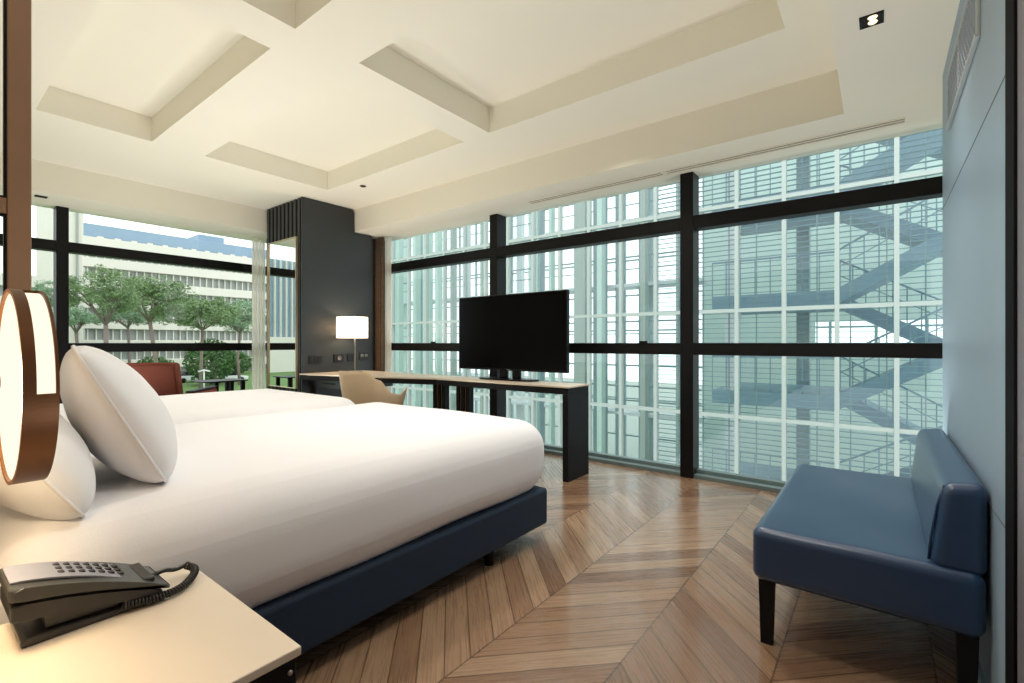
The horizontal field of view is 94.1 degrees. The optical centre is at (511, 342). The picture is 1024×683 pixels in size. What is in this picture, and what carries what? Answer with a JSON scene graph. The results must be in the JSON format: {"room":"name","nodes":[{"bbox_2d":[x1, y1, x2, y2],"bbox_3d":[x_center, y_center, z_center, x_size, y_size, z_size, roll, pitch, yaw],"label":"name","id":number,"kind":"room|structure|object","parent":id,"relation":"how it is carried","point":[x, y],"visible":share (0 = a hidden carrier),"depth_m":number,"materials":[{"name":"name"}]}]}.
{"room":"hotel room","nodes":[
{"label":"hotel room","id":0,"kind":"room"},
{"bbox_2d":[0,206,265,403],"bbox_3d":[-4.052,-0.155,5.673,0.150,2.510,4.260,0,0,38],"label":"window","id":1,"kind":"structure","parent":0,"point":[60,245],"depth_m":5.03,"materials":[{"name":"black metal"}]},
{"bbox_2d":[0,0,959,242],"bbox_3d":[-1.097,-1.745,3.306,7.780,0.710,4.390,0,0,38],"label":"ceiling","id":2,"kind":"structure","parent":0,"point":[201,116],"depth_m":3.27,"materials":[{"name":"paint"}]},
{"bbox_2d":[252,237,264,388],"bbox_3d":[-3.329,-0.141,6.258,0.064,2.458,0.170,0,0,38],"label":"sheer curtain","id":3,"kind":"object","parent":2,"relation":"hanging from","point":[258,245],"visible":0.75,"depth_m":6.26,"materials":[{"name":"white fabric"}]},
{"bbox_2d":[266,239,266,388],"bbox_3d":[-3.195,-0.141,6.329,0.060,2.458,0.134,0,0,38],"label":"curtain","id":4,"kind":"object","parent":2,"relation":"hanging from","point":[266,239],"visible":0.04,"depth_m":6.27,"materials":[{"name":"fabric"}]},
{"bbox_2d":[373,237,384,371],"bbox_3d":[-1.749,-0.141,6.234,0.248,2.458,0.087,0,0,38],"label":"curtain","id":5,"kind":"object","parent":2,"relation":"hanging from","point":[378,243],"visible":0.67,"depth_m":6.20,"materials":[{"name":"fabric"}]},
{"bbox_2d":[385,237,390,392],"bbox_3d":[-1.609,-0.141,6.180,0.135,2.458,0.044,0,0,38],"label":"sheer curtain","id":6,"kind":"object","parent":2,"relation":"hanging from","point":[388,239],"visible":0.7,"depth_m":6.17,"materials":[{"name":"white fabric"}]},
{"bbox_2d":[527,172,662,203],"bbox_3d":[0.700,-1.387,4.314,1.330,0.006,0.092,0,0,38],"label":"ceiling vent","id":7,"kind":"object","parent":2,"relation":"in","point":[658,174],"visible":1,"depth_m":4.25,"materials":[{"name":"metal"}]},
{"bbox_2d":[664,117,904,174],"bbox_3d":[1.851,-1.387,3.424,1.500,0.006,0.092,0,0,38],"label":"ceiling vent","id":8,"kind":"object","parent":2,"relation":"in","point":[902,120],"visible":1,"depth_m":3.33,"materials":[{"name":"metal"}]},
{"bbox_2d":[859,10,883,29],"bbox_3d":[1.546,-1.387,2.049,0.084,0.006,0.092,0,0,38],"label":"recessed light","id":9,"kind":"object","parent":2,"relation":"in","point":[876,18],"visible":1,"depth_m":2.04,"materials":[{"name":"black metal"}]},
{"bbox_2d":[296,453,956,682],"bbox_3d":[-1.139,1.160,3.228,7.750,0.120,4.215,0,0,38],"label":"floor","id":10,"kind":"structure","parent":0,"point":[631,575],"depth_m":1.92,"materials":[{"name":"brown wood"}]},
{"bbox_2d":[0,0,30,292],"bbox_3d":[-2.357,-0.285,1.986,0.060,2.770,0.496,0,0,38],"label":"wooden post","id":11,"kind":"object","parent":10,"relation":"on","point":[15,201],"visible":0.43,"depth_m":2.13,"materials":[{"name":"brown wood"}]},
{"bbox_2d":[0,568,300,682],"bbox_3d":[-0.690,0.800,0.730,0.484,0.600,0.541,0,0,38],"label":"nightstand","id":12,"kind":"object","parent":10,"relation":"on","point":[201,633],"visible":0.85,"depth_m":0.78,"materials":[{"name":"beige laminate"}]},
{"bbox_2d":[0,561,198,647],"bbox_3d":[-0.761,0.446,0.911,0.138,0.106,0.290,0,0,38],"label":"telephone","id":13,"kind":"object","parent":12,"relation":"on","point":[41,601],"visible":1,"depth_m":0.84,"materials":[{"name":"plastic"}]},
{"bbox_2d":[126,362,216,395],"bbox_3d":[-3.327,0.636,4.516,0.710,0.928,0.759,0,0,-12],"label":"armchair","id":14,"kind":"object","parent":10,"relation":"on","point":[164,378],"visible":0.16,"depth_m":4.23,"materials":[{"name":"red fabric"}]},
{"bbox_2d":[59,389,354,425],"bbox_3d":[-2.385,0.754,3.339,1.510,0.692,2.158,0,0,38],"label":"bed","id":15,"kind":"object","parent":10,"relation":"on","point":[194,407],"visible":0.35,"depth_m":3.36,"materials":[{"name":"white fabric"}]},
{"bbox_2d":[190,378,247,391],"bbox_3d":[-3.450,0.769,5.625,0.380,0.662,0.480,0,0,38],"label":"side table","id":16,"kind":"object","parent":10,"relation":"on","point":[229,383],"visible":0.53,"depth_m":5.65,"materials":[{"name":"black metal"}]},
{"bbox_2d":[0,402,546,653],"bbox_3d":[-1.037,0.754,2.298,1.570,0.692,2.159,0,0,38],"label":"bed","id":17,"kind":"object","parent":10,"relation":"on","point":[322,521],"visible":0.8,"depth_m":1.68,"materials":[{"name":"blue fabric"}]},
{"bbox_2d":[0,414,95,519],"bbox_3d":[-1.321,0.261,1.282,0.650,0.359,0.294,0,0,38],"label":"pillow","id":18,"kind":"object","parent":17,"relation":"on","point":[68,491],"visible":0.62,"depth_m":1.13,"materials":[{"name":"white fabric"}]},
{"bbox_2d":[60,345,177,482],"bbox_3d":[-1.284,0.215,1.558,0.285,0.417,0.662,0,0,-42],"label":"pillow","id":19,"kind":"object","parent":17,"relation":"on","point":[122,421],"visible":0.99,"depth_m":1.34,"materials":[{"name":"white fabric"}]},
{"bbox_2d":[267,197,372,393],"bbox_3d":[-2.429,-0.282,6.055,0.850,2.765,0.960,0,0,38],"label":"column","id":20,"kind":"structure","parent":10,"relation":"on","point":[335,262],"depth_m":5.69,"materials":[{"name":"black wood"}]},
{"bbox_2d":[267,236,297,388],"bbox_3d":[-2.738,-0.348,5.675,0.675,1.753,0.027,0,0,38],"label":"wall mirror","id":21,"kind":"object","parent":20,"relation":"attached to","point":[282,255],"visible":1,"depth_m":5.66,"materials":[{"name":"clear mirror"}]},
{"bbox_2d":[308,356,321,363],"bbox_3d":[-2.282,0.192,5.537,0.016,0.090,0.170,0,0,38],"label":"socket plate","id":22,"kind":"object","parent":20,"relation":"attached to","point":[311,359],"visible":1,"depth_m":5.52,"materials":[{"name":"black plastic"}]},
{"bbox_2d":[334,354,343,361],"bbox_3d":[-2.095,0.182,5.778,0.017,0.100,0.140,0,0,38],"label":"socket plate","id":23,"kind":"object","parent":20,"relation":"attached to","point":[337,357],"visible":1,"depth_m":5.77,"materials":[{"name":"black plastic"}]},
{"bbox_2d":[347,353,353,361],"bbox_3d":[-1.989,0.178,5.917,0.016,0.100,0.130,0,0,38],"label":"socket plate","id":24,"kind":"object","parent":20,"relation":"attached to","point":[350,356],"visible":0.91,"depth_m":5.89,"materials":[{"name":"black plastic"}]},
{"bbox_2d":[359,352,368,359],"bbox_3d":[-1.882,0.168,6.055,0.016,0.100,0.140,0,0,38],"label":"socket plate","id":25,"kind":"object","parent":20,"relation":"attached to","point":[362,355],"visible":1,"depth_m":6.05,"materials":[{"name":"black plastic"}]},
{"bbox_2d":[339,371,406,404],"bbox_3d":[-1.335,0.676,4.512,0.627,0.853,0.554,0,0,30],"label":"desk chair","id":26,"kind":"object","parent":10,"relation":"on","point":[358,387],"visible":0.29,"depth_m":4.27,"materials":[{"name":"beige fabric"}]},
{"bbox_2d":[299,370,589,481],"bbox_3d":[-0.862,0.723,4.718,3.255,0.755,0.830,0,0,38],"label":"desk","id":27,"kind":"object","parent":10,"relation":"on","point":[575,395],"visible":0.61,"depth_m":4.16,"materials":[{"name":"black wood"}]},
{"bbox_2d":[336,315,367,371],"bbox_3d":[-1.909,0.007,5.697,0.360,0.674,0.360,0,0,38],"label":"table lamp","id":28,"kind":"object","parent":27,"relation":"on","point":[354,326],"visible":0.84,"depth_m":5.55,"materials":[{"name":"fabric"}]},
{"bbox_2d":[459,290,568,381],"bbox_3d":[-0.035,-0.056,4.451,1.273,0.802,0.200,0,0,38],"label":"television","id":29,"kind":"object","parent":27,"relation":"on","point":[528,332],"visible":1,"depth_m":4.40,"materials":[{"name":"plastic"}]},
{"bbox_2d":[753,429,987,682],"bbox_3d":[1.496,0.758,2.038,0.625,0.683,1.215,0,0,38],"label":"bench","id":30,"kind":"object","parent":10,"relation":"on","point":[915,548],"visible":1,"depth_m":1.61,"materials":[{"name":"blue leather"}]},
{"bbox_2d":[384,172,942,492],"bbox_3d":[0.159,-0.145,4.963,7.700,2.530,0.172,0,0,38],"label":"window","id":31,"kind":"structure","parent":0,"point":[689,224],"depth_m":3.89,"materials":[{"name":"black metal"}]},
{"bbox_2d":[942,0,1004,682],"bbox_3d":[1.790,-0.145,1.808,0.132,2.490,1.610,0,0,38],"label":"wall","id":32,"kind":"structure","parent":0,"point":[973,209],"depth_m":1.52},
{"bbox_2d":[946,0,979,130],"bbox_3d":[1.772,-1.109,1.886,0.014,0.233,0.862,0,0,38],"label":"air vent","id":33,"kind":"object","parent":32,"relation":"in","point":[968,35],"visible":1,"depth_m":1.81,"materials":[{"name":"metal"}]},
{"bbox_2d":[1005,0,1023,682],"bbox_3d":[0.737,-0.145,0.442,0.126,2.490,1.840,0,0,38],"label":"door","id":34,"kind":"structure","parent":32,"relation":"in","point":[1014,9],"depth_m":1.13,"materials":[{"name":"black paint"}]},
{"bbox_3d":[-2.388,-0.350,1.612,7.750,2.900,0.130,0,0,38],"label":"wall","id":35,"kind":"structure","parent":0,"visible":0},
{"bbox_2d":[0,289,59,484],"bbox_3d":[-0.904,0.072,0.720,0.335,0.324,0.272,0,0,38],"label":"wall lamp","id":36,"kind":"object","parent":35,"relation":"attached to","point":[29,355],"visible":1,"depth_m":0.74,"materials":[{"name":"brown metal"}]},
{"bbox_2d":[0,294,21,479],"bbox_3d":[-0.838,0.072,0.797,0.310,0.310,0.002,0,0,38],"label":"diffuser","id":37,"kind":"object","parent":36,"relation":"attached to","point":[11,304],"depth_m":0.79,"materials":[{"name":"white plastic"}]},
{"bbox_2d":[25,293,55,393],"bbox_3d":[-0.768,0.000,0.769,0.171,0.171,0.021,0,0,38],"label":"diffuser","id":38,"kind":"object","parent":36,"relation":"attached to","point":[40,329],"depth_m":0.72,"materials":[{"name":"white plastic"}]},
{"label":"outside","id":39,"kind":"structure","parent":0,"visible":0},
{"bbox_2d":[403,178,710,422],"bbox_3d":[-1.133,-3.383,19.955,17.800,11.486,1.010,0,0,38],"label":"walkway","id":40,"kind":"structure","parent":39,"point":[630,286],"depth_m":15.88,"materials":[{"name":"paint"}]},
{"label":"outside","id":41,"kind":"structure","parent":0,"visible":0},
{"bbox_2d":[411,370,701,467],"bbox_3d":[-18.253,5.250,54.872,124.000,0.300,55.500,0,0,38],"label":"court","id":42,"kind":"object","parent":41,"point":[632,422],"depth_m":30.57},
{"bbox_2d":[395,239,402,393],"bbox_3d":[-4.842,-2.400,20.483,0.400,15.000,0.400,0,0,38],"label":"column","id":43,"kind":"structure","parent":42,"relation":"on","point":[398,243],"depth_m":20.38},
{"bbox_2d":[403,239,406,405],"bbox_3d":[-5.279,-2.400,23.553,0.640,15.000,0.400,0,0,38],"label":"column","id":44,"kind":"structure","parent":42,"relation":"on","point":[404,240],"depth_m":23.36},
{"bbox_2d":[413,235,420,406],"bbox_3d":[-3.479,-2.400,17.387,0.256,15.000,0.400,0,0,38],"label":"column","id":45,"kind":"structure","parent":42,"relation":"on","point":[416,239],"depth_m":17.31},
{"bbox_2d":[421,235,422,406],"bbox_3d":[-3.904,-2.400,20.834,0.192,15.000,0.400,0,0,38],"label":"column","id":46,"kind":"structure","parent":42,"relation":"on","point":[421,235],"depth_m":20.73,"materials":[{"name":"metal"}]},
{"bbox_2d":[423,235,423,406],"bbox_3d":[-3.562,-2.400,19.770,0.256,15.000,0.400,0,0,38],"label":"column","id":47,"kind":"structure","parent":42,"relation":"on","point":[423,235],"depth_m":19.68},
{"bbox_2d":[429,233,432,407],"bbox_3d":[-3.343,-2.400,19.314,0.256,15.000,0.400,0,0,38],"label":"column","id":48,"kind":"structure","parent":42,"relation":"on","point":[430,234],"depth_m":19.27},
{"bbox_2d":[435,231,441,374],"bbox_3d":[-2.707,-2.400,17.555,0.256,15.000,0.400,0,0,38],"label":"column","id":49,"kind":"structure","parent":42,"relation":"on","point":[438,235],"depth_m":17.48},
{"bbox_2d":[450,228,456,410],"bbox_3d":[-2.418,-2.400,19.727,0.256,15.000,0.400,0,0,38],"label":"column","id":50,"kind":"structure","parent":42,"relation":"on","point":[453,232],"depth_m":19.66,"materials":[{"name":"white metal"}]},
{"bbox_2d":[467,225,470,376],"bbox_3d":[-1.510,-2.400,16.081,0.192,15.000,0.400,0,0,38],"label":"column","id":51,"kind":"structure","parent":42,"relation":"on","point":[468,226],"depth_m":16.08,"materials":[{"name":"paint"}]},
{"bbox_2d":[480,222,483,413],"bbox_3d":[-1.125,-2.400,18.642,0.192,15.000,0.400,0,0,38],"label":"column","id":52,"kind":"structure","parent":42,"relation":"on","point":[482,223],"depth_m":18.53,"materials":[{"name":"white metal"}]},
{"bbox_2d":[516,215,524,420],"bbox_3d":[0.343,-2.400,19.127,0.400,15.000,0.400,0,0,38],"label":"column","id":53,"kind":"structure","parent":42,"relation":"on","point":[520,230],"depth_m":19.03,"materials":[{"name":"paint"}]},
{"bbox_2d":[528,214,530,423],"bbox_3d":[0.724,-2.400,18.349,0.128,15.000,0.400,0,0,38],"label":"column","id":54,"kind":"structure","parent":42,"relation":"on","point":[529,215],"depth_m":18.26,"materials":[{"name":"paint"}]},
{"bbox_2d":[536,211,537,429],"bbox_3d":[0.887,-2.400,16.983,0.256,15.000,0.400,0,0,38],"label":"column","id":55,"kind":"structure","parent":42,"relation":"on","point":[536,211],"depth_m":16.84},
{"bbox_2d":[538,210,543,442],"bbox_3d":[0.932,-2.400,15.313,0.128,15.000,0.400,0,0,38],"label":"column","id":56,"kind":"structure","parent":42,"relation":"on","point":[540,213],"depth_m":15.27,"materials":[{"name":"metal"}]},
{"bbox_2d":[544,211,544,443],"bbox_3d":[1.088,-2.400,18.026,0.400,15.000,0.400,0,0,38],"label":"column","id":57,"kind":"structure","parent":42,"relation":"on","point":[544,211],"depth_m":18.00,"materials":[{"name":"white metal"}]},
{"bbox_2d":[549,208,554,444],"bbox_3d":[1.381,-2.400,16.514,0.192,15.000,0.400,0,0,38],"label":"column","id":58,"kind":"structure","parent":42,"relation":"on","point":[552,210],"depth_m":16.44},
{"bbox_2d":[574,201,586,383],"bbox_3d":[2.289,-2.400,15.723,0.640,15.000,0.400,0,0,38],"label":"column","id":59,"kind":"structure","parent":42,"relation":"on","point":[580,209],"depth_m":15.60,"materials":[{"name":"white metal"}]},
{"bbox_2d":[593,201,593,450],"bbox_3d":[3.151,-2.400,17.552,0.400,15.000,0.400,0,0,38],"label":"column","id":60,"kind":"structure","parent":42,"relation":"on","point":[593,201],"depth_m":17.51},
{"bbox_2d":[594,197,607,452],"bbox_3d":[2.937,-2.400,15.792,0.640,15.000,0.400,0,0,38],"label":"column","id":61,"kind":"structure","parent":42,"relation":"on","point":[595,200],"depth_m":15.75,"materials":[{"name":"metal"}]},
{"bbox_2d":[597,197,605,452],"bbox_3d":[2.618,-2.400,13.981,0.256,15.000,0.400,0,0,38],"label":"column","id":62,"kind":"structure","parent":42,"relation":"on","point":[601,202],"depth_m":13.89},
{"bbox_2d":[615,196,618,454],"bbox_3d":[3.550,-2.400,15.888,0.192,15.000,0.400,0,0,38],"label":"column","id":63,"kind":"structure","parent":42,"relation":"on","point":[616,197],"depth_m":15.78,"materials":[{"name":"metal"}]},
{"bbox_2d":[640,188,648,459],"bbox_3d":[3.753,-2.400,13.525,0.256,15.000,0.400,0,0,38],"label":"column","id":64,"kind":"structure","parent":42,"relation":"on","point":[644,194],"depth_m":13.45,"materials":[{"name":"white metal"}]},
{"bbox_2d":[639,189,652,459],"bbox_3d":[4.389,-2.400,15.627,0.640,15.000,0.400,0,0,38],"label":"column","id":65,"kind":"structure","parent":42,"relation":"on","point":[650,190],"depth_m":15.49,"materials":[{"name":"metal"}]},
{"bbox_2d":[391,128,942,480],"bbox_3d":[1.579,-2.400,11.570,21.803,15.000,0.360,0,0,38],"label":"glass facade","id":66,"kind":"object","parent":42,"relation":"on","point":[896,178],"visible":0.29,"depth_m":9.20,"materials":[{"name":"white glass"}]},
{"bbox_2d":[411,143,942,473],"bbox_3d":[3.735,-3.385,19.580,42.040,17.030,0.550,0,0,38],"label":"building","id":67,"kind":"structure","parent":42,"relation":"on","point":[748,332],"depth_m":15.20,"materials":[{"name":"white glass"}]},
{"bbox_2d":[676,183,678,464],"bbox_3d":[4.982,-2.400,14.147,0.256,15.000,0.400,0,0,38],"label":"column","id":68,"kind":"structure","parent":42,"relation":"on","point":[677,184],"depth_m":14.07,"materials":[{"name":"white metal"}]},
{"bbox_2d":[725,172,740,472],"bbox_3d":[5.262,-2.400,11.353,0.480,15.000,0.480,0,0,38],"label":"column","id":69,"kind":"structure","parent":42,"relation":"on","point":[731,173],"depth_m":11.24,"materials":[{"name":"metal"}]},
{"bbox_2d":[796,156,810,466],"bbox_3d":[7.770,-2.400,12.700,0.480,15.000,0.480,0,0,38],"label":"column","id":70,"kind":"structure","parent":42,"relation":"on","point":[804,327],"depth_m":12.58,"materials":[{"name":"metal"}]},
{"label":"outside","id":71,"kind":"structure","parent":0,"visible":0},
{"bbox_2d":[182,370,265,393],"bbox_3d":[-68.708,5.150,48.055,152.500,0.300,172.000,0,0,38],"label":"lawn","id":72,"kind":"structure","parent":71,"point":[187,385],"depth_m":56.05,"materials":[{"name":"green plant"}]},
{"bbox_2d":[0,273,35,302],"bbox_3d":[-66.422,-1.500,56.653,15.600,13.000,16.800,0,0,38],"label":"block","id":73,"kind":"object","parent":72,"relation":"on","point":[33,278],"visible":0.02,"depth_m":54.82,"materials":[{"name":"concrete"}]},
{"bbox_2d":[31,280,52,309],"bbox_3d":[-41.477,-0.275,41.971,4.222,10.575,4.238,0,0,38],"label":"tree","id":74,"kind":"object","parent":72,"relation":"on","point":[41,287],"visible":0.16,"depth_m":41.34,"materials":[{"name":"green plant"}]},
{"bbox_2d":[36,206,82,342],"bbox_3d":[-45.931,-4.700,48.334,8.200,19.400,2.300,0,0,38],"label":"block","id":75,"kind":"object","parent":72,"relation":"on","point":[44,216],"visible":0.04,"depth_m":46.41,"materials":[{"name":"concrete"}]},
{"bbox_2d":[52,306,102,342],"bbox_3d":[-37.540,0.827,41.011,3.953,8.377,3.743,0,0,38],"label":"tree","id":76,"kind":"object","parent":72,"relation":"on","point":[82,315],"visible":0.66,"depth_m":40.95,"materials":[{"name":"green plant"}]},
{"bbox_2d":[52,264,143,352],"bbox_3d":[-28.541,-0.222,33.046,4.735,10.486,5.314,0,0,-29],"label":"tree","id":77,"kind":"object","parent":72,"relation":"on","point":[103,298],"visible":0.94,"depth_m":32.70,"materials":[{"name":"broad leaves"},{"name":"bark"}]},
{"bbox_2d":[98,303,158,362],"bbox_3d":[-45.155,0.038,56.095,6.075,9.939,6.063,0,0,0],"label":"tree","id":78,"kind":"object","parent":72,"relation":"on","point":[138,317],"visible":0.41,"depth_m":55.50,"materials":[{"name":"green plant"}]},
{"bbox_2d":[104,273,203,362],"bbox_3d":[-30.367,-0.376,40.130,6.924,10.776,7.044,0,0,38],"label":"tree","id":79,"kind":"object","parent":72,"relation":"on","point":[160,293],"visible":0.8,"depth_m":39.44,"materials":[{"name":"broad leaves"},{"name":"bark"}]},
{"bbox_2d":[137,356,173,362],"bbox_3d":[-50.177,3.422,66.997,5.176,3.350,5.091,0,0,38],"label":"shrub","id":80,"kind":"object","parent":72,"relation":"on","point":[160,360],"visible":0.16,"depth_m":66.48,"materials":[{"name":"green plant"}]},
{"bbox_2d":[83,223,265,370],"bbox_3d":[-48.500,-6.900,95.126,14.900,23.800,58.800,0,0,38],"label":"office block","id":81,"kind":"object","parent":72,"relation":"on","point":[208,283],"visible":0.16,"depth_m":76.39,"materials":[{"name":"concrete"}]},
{"bbox_2d":[189,234,223,243],"bbox_3d":[-55.555,-18.100,85.918,7.000,1.400,4.000,0,0,38],"label":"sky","id":82,"kind":"structure","parent":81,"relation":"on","point":[198,237],"depth_m":83.62,"materials":[{"name":"blue"}]},
{"bbox_2d":[181,371,197,382],"bbox_3d":[-40.839,4.291,61.001,1.800,1.419,4.286,0,0,38],"label":"car","id":83,"kind":"object","parent":72,"relation":"on","point":[185,376],"visible":0.18,"depth_m":59.70,"materials":[{"name":"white metal"}]},
{"bbox_2d":[155,296,242,387],"bbox_3d":[-30.523,0.107,46.909,7.520,9.800,7.601,0,0,38],"label":"tree","id":84,"kind":"object","parent":72,"relation":"on","point":[214,314],"visible":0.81,"depth_m":46.13,"materials":[{"name":"green plant"}]},
{"bbox_2d":[198,369,209,386],"bbox_3d":[-29.088,3.740,45.001,0.140,2.520,1.040,0,0,38],"label":"street lamp","id":85,"kind":"object","parent":72,"relation":"on","point":[203,370],"visible":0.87,"depth_m":44.99,"materials":[{"name":"white metal"}]},
{"bbox_2d":[182,338,235,384],"bbox_3d":[-36.156,2.176,56.935,5.636,5.701,5.473,0,0,38],"label":"shrub","id":86,"kind":"object","parent":72,"relation":"on","point":[214,357],"visible":0.67,"depth_m":56.08,"materials":[{"name":"green plant"}]},
{"bbox_2d":[217,371,247,382],"bbox_3d":[-36.358,4.291,61.001,1.800,1.419,4.286,0,0,38],"label":"car","id":87,"kind":"object","parent":72,"relation":"on","point":[233,375],"visible":0.2,"depth_m":60.85,"materials":[{"name":"white metal"}]},
{"bbox_2d":[221,351,251,372],"bbox_3d":[-44.606,3.073,76.994,5.202,3.916,5.025,0,0,38],"label":"shrub","id":88,"kind":"object","parent":72,"relation":"on","point":[244,364],"visible":0.49,"depth_m":76.62,"materials":[{"name":"green plant"}]},
{"bbox_2d":[211,298,265,384],"bbox_3d":[-32.655,-0.153,56.975,6.285,10.335,7.383,0,0,5],"label":"tree","id":89,"kind":"object","parent":72,"relation":"on","point":[245,321],"visible":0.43,"depth_m":56.58,"materials":[{"name":"green plant"}]},
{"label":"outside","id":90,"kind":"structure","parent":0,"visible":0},
{"bbox_2d":[712,129,942,480],"bbox_3d":[7.892,-2.468,10.710,5.811,12.236,2.600,0,0,38],"label":"staircase","id":91,"kind":"structure","parent":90,"point":[907,331],"depth_m":10.38,"materials":[{"name":"blue metal"}]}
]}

